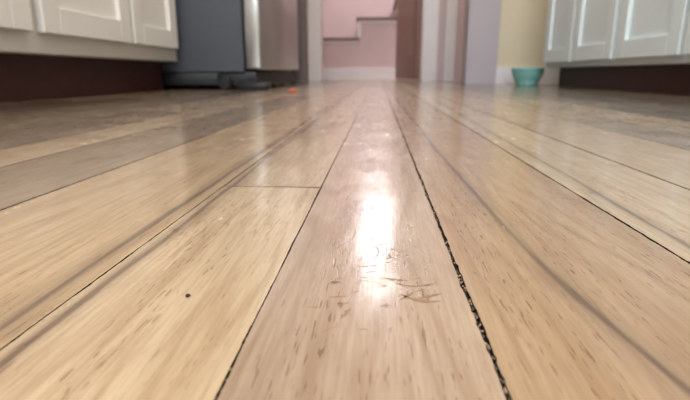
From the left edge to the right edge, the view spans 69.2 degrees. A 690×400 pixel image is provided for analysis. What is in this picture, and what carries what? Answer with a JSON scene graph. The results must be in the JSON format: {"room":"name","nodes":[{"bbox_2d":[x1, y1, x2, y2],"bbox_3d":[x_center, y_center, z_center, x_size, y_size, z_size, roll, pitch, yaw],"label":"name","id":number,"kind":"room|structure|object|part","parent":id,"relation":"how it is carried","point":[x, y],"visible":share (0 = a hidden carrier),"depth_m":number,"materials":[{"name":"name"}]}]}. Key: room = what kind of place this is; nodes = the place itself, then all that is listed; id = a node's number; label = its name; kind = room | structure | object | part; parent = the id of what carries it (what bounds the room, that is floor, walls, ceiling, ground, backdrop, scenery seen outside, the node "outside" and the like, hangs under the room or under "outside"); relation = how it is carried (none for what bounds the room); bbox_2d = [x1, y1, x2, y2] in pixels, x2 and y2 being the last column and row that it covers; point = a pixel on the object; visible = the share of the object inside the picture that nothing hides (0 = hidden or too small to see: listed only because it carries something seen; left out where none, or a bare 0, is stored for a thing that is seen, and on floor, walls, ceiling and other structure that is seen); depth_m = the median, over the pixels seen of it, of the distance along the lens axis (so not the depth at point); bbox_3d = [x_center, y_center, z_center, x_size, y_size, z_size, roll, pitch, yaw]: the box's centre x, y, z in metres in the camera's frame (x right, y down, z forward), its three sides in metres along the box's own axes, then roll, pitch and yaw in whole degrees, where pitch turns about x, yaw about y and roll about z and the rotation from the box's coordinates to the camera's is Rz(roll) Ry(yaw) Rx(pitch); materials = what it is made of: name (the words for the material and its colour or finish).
{"room":"kitchen","nodes":[
{"label":"kitchen","id":0,"kind":"room"},
{"bbox_2d":[0,79,689,399],"bbox_3d":[0.165,-0.381,1.753,2.800,0.004,8.200,1,14,4],"label":"floor","id":1,"kind":"structure","parent":0,"point":[115,209],"depth_m":0.18,"materials":[{"name":"brown wood"}]},
{"bbox_2d":[0,0,177,102],"bbox_3d":[-0.981,-0.480,0.263,0.664,0.920,3.020,1,14,4],"label":"base cabinet","id":2,"kind":"object","parent":1,"relation":"on","point":[50,49],"visible":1,"depth_m":1.25,"materials":[{"name":"beige paint"}]},
{"bbox_3d":[-0.656,-0.644,0.743,0.019,0.718,0.390,1,14,4],"label":"door","id":3,"kind":"part","parent":2,"relation":"part of","materials":[{"name":"beige paint"}]},
{"bbox_3d":[-0.629,-0.748,1.154,0.019,0.718,0.390,1,14,4],"label":"door","id":4,"kind":"part","parent":2,"relation":"part of","materials":[{"name":"beige paint"}]},
{"bbox_3d":[-0.634,-0.671,1.174,0.008,0.446,0.278,1,14,4],"label":"panel","id":5,"kind":"part","parent":2,"relation":"part of","materials":[{"name":"beige paint"}]},
{"bbox_3d":[-0.605,-0.840,1.517,0.019,0.718,0.320,1,14,4],"label":"door","id":6,"kind":"part","parent":2,"relation":"part of","materials":[{"name":"beige paint"}]},
{"bbox_3d":[-0.610,-0.763,1.537,0.008,0.446,0.208,1,14,4],"label":"panel","id":7,"kind":"part","parent":2,"relation":"part of","materials":[{"name":"beige paint"}]},
{"bbox_2d":[161,0,298,89],"bbox_3d":[-0.660,-1.377,2.072,0.883,1.770,0.919,1,14,4],"label":"refrigerator","id":8,"kind":"object","parent":1,"relation":"on","point":[225,44],"visible":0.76,"depth_m":1.83,"materials":[{"name":"metal"}]},
{"bbox_3d":[-0.306,-0.862,2.190,0.060,0.568,0.892,1,14,4],"label":"freezer drawer","id":9,"kind":"part","parent":8,"relation":"part of","materials":[{"name":"metal"}]},
{"bbox_2d":[257,232,441,380],"bbox_3d":[0.005,0.024,0.147,0.044,0.001,0.096,1,14,4],"label":"worn patches","id":10,"kind":"object","parent":1,"relation":"on","point":[422,300],"visible":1,"depth_m":0.14,"materials":[{"name":"brown wood"}]},
{"bbox_2d":[323,0,396,78],"bbox_3d":[0.585,-1.912,5.110,2.385,1.310,0.860,1,14,4],"label":"staircase","id":11,"kind":"structure","parent":1,"relation":"on","point":[371,54],"depth_m":4.85,"materials":[{"name":"pink paint"}]},
{"bbox_3d":[0.565,-1.797,4.720,2.372,1.280,0.014,1,14,4],"label":"bracket trim","id":12,"kind":"part","parent":11,"relation":"part of","materials":[{"name":"paint"}]},
{"bbox_2d":[319,211,435,321],"bbox_3d":[0.008,0.015,0.183,0.049,0.001,0.124,1,14,4],"label":"scratches","id":13,"kind":"object","parent":1,"relation":"on","point":[374,211],"visible":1,"depth_m":0.16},
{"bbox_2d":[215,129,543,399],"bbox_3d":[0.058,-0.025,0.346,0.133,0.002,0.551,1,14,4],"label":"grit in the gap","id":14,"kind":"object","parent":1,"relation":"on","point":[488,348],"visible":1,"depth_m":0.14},
{"bbox_2d":[511,68,544,84],"bbox_3d":[0.936,-0.635,2.568,0.164,0.086,0.164,1,14,4],"label":"pet bowl","id":15,"kind":"object","parent":1,"relation":"on","point":[521,76],"visible":0.96,"depth_m":2.51,"materials":[{"name":"teal ceramic"}]},
{"bbox_2d":[543,0,689,94],"bbox_3d":[1.133,-0.535,0.482,0.684,0.920,3.740,1,14,4],"label":"base cabinet","id":16,"kind":"object","parent":1,"relation":"on","point":[626,45],"visible":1,"depth_m":1.67,"materials":[{"name":"white paint"}]},
{"bbox_3d":[0.945,-0.897,2.142,0.008,0.483,0.223,1,14,4],"label":"panel","id":17,"kind":"part","parent":16,"relation":"part of","materials":[{"name":"white paint"}]},
{"bbox_3d":[0.939,-0.975,2.123,0.019,0.755,0.335,1,14,4],"label":"door","id":18,"kind":"part","parent":16,"relation":"part of","materials":[{"name":"white paint"}]},
{"bbox_3d":[0.921,-0.808,1.789,0.008,0.483,0.243,1,14,4],"label":"panel","id":19,"kind":"part","parent":16,"relation":"part of","materials":[{"name":"white paint"}]},
{"bbox_3d":[0.916,-0.885,1.770,0.019,0.755,0.355,1,14,4],"label":"door","id":20,"kind":"part","parent":16,"relation":"part of","materials":[{"name":"white paint"}]},
{"bbox_3d":[0.896,-0.712,1.412,0.008,0.483,0.253,1,14,4],"label":"panel","id":21,"kind":"part","parent":16,"relation":"part of","materials":[{"name":"white paint"}]},
{"bbox_3d":[0.891,-0.789,1.392,0.019,0.755,0.365,1,14,4],"label":"door","id":22,"kind":"part","parent":16,"relation":"part of","materials":[{"name":"white paint"}]},
{"bbox_3d":[0.866,-0.695,1.020,0.019,0.755,0.365,1,14,4],"label":"door","id":23,"kind":"part","parent":16,"relation":"part of","materials":[{"name":"white paint"}]},
{"bbox_2d":[323,0,394,37],"bbox_3d":[0.430,-2.907,5.395,2.800,3.100,0.120,1,14,4],"label":"wall","id":24,"kind":"structure","parent":0,"point":[339,16],"depth_m":5.57,"materials":[{"name":"paint"}]},
{"bbox_2d":[287,0,548,71],"bbox_3d":[0.245,-2.195,2.590,2.800,3.100,0.120,1,14,4],"label":"wall","id":25,"kind":"structure","parent":0,"point":[522,29],"depth_m":2.80,"materials":[{"name":"beige paint"}]},
{"bbox_2d":[291,0,308,83],"bbox_3d":[0.278,-1.734,2.705,1.175,2.150,0.160,1,14,4],"label":"trim","id":26,"kind":"structure","parent":25,"relation":"attached to","point":[301,76],"depth_m":2.90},
{"bbox_2d":[461,0,500,83],"bbox_3d":[0.779,-1.678,2.686,0.170,2.050,0.160,1,14,4],"label":"trim","id":27,"kind":"structure","parent":25,"relation":"attached to","point":[482,17],"depth_m":2.81,"materials":[{"name":"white paint"}]},
{"bbox_2d":[495,68,559,83],"bbox_3d":[1.249,-0.704,2.833,0.780,0.090,0.015,1,14,4],"label":"baseboard","id":28,"kind":"structure","parent":25,"relation":"attached to","point":[503,75],"depth_m":2.84,"materials":[{"name":"paint"}]},
{"bbox_2d":[436,0,446,80],"bbox_3d":[0.309,-2.441,3.557,2.800,3.100,0.120,1,14,4],"label":"wall","id":29,"kind":"structure","parent":0,"point":[442,3],"depth_m":3.78,"materials":[{"name":"paint"}]},
{"bbox_2d":[307,0,438,80],"bbox_3d":[0.204,-2.176,3.631,1.000,2.550,0.160,1,14,4],"label":"trim","id":30,"kind":"structure","parent":29,"relation":"attached to","point":[430,8],"depth_m":3.80,"materials":[{"name":"paint"}]},
{"bbox_2d":[395,0,421,78],"bbox_3d":[0.543,-2.033,4.124,0.040,2.010,0.740,-2,14,-7],"label":"leaf","id":31,"kind":"object","parent":29,"relation":"attached to","point":[407,67],"visible":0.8,"depth_m":4.07,"materials":[{"name":"brown wood"}]},
{"bbox_2d":[398,0,414,56],"bbox_3d":[0.543,-2.057,4.118,0.052,1.680,0.540,-2,14,-7],"label":"panels","id":32,"kind":"object","parent":31,"relation":"attached to","point":[406,7],"visible":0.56,"depth_m":4.24,"materials":[{"name":"brown wood"}]},
{"bbox_2d":[443,0,457,80],"bbox_3d":[1.213,-1.938,3.550,0.920,2.130,0.025,1,14,4],"label":"trim","id":33,"kind":"structure","parent":29,"relation":"attached to","point":[452,5],"depth_m":3.75,"materials":[{"name":"paint"}]},
{"bbox_2d":[454,0,464,79],"bbox_3d":[1.217,-1.913,3.631,0.750,2.020,0.040,1,14,4],"label":"leaf","id":34,"kind":"object","parent":29,"relation":"attached to","point":[461,3],"visible":0.02,"depth_m":3.81,"materials":[{"name":"pink paint"}]}
]}

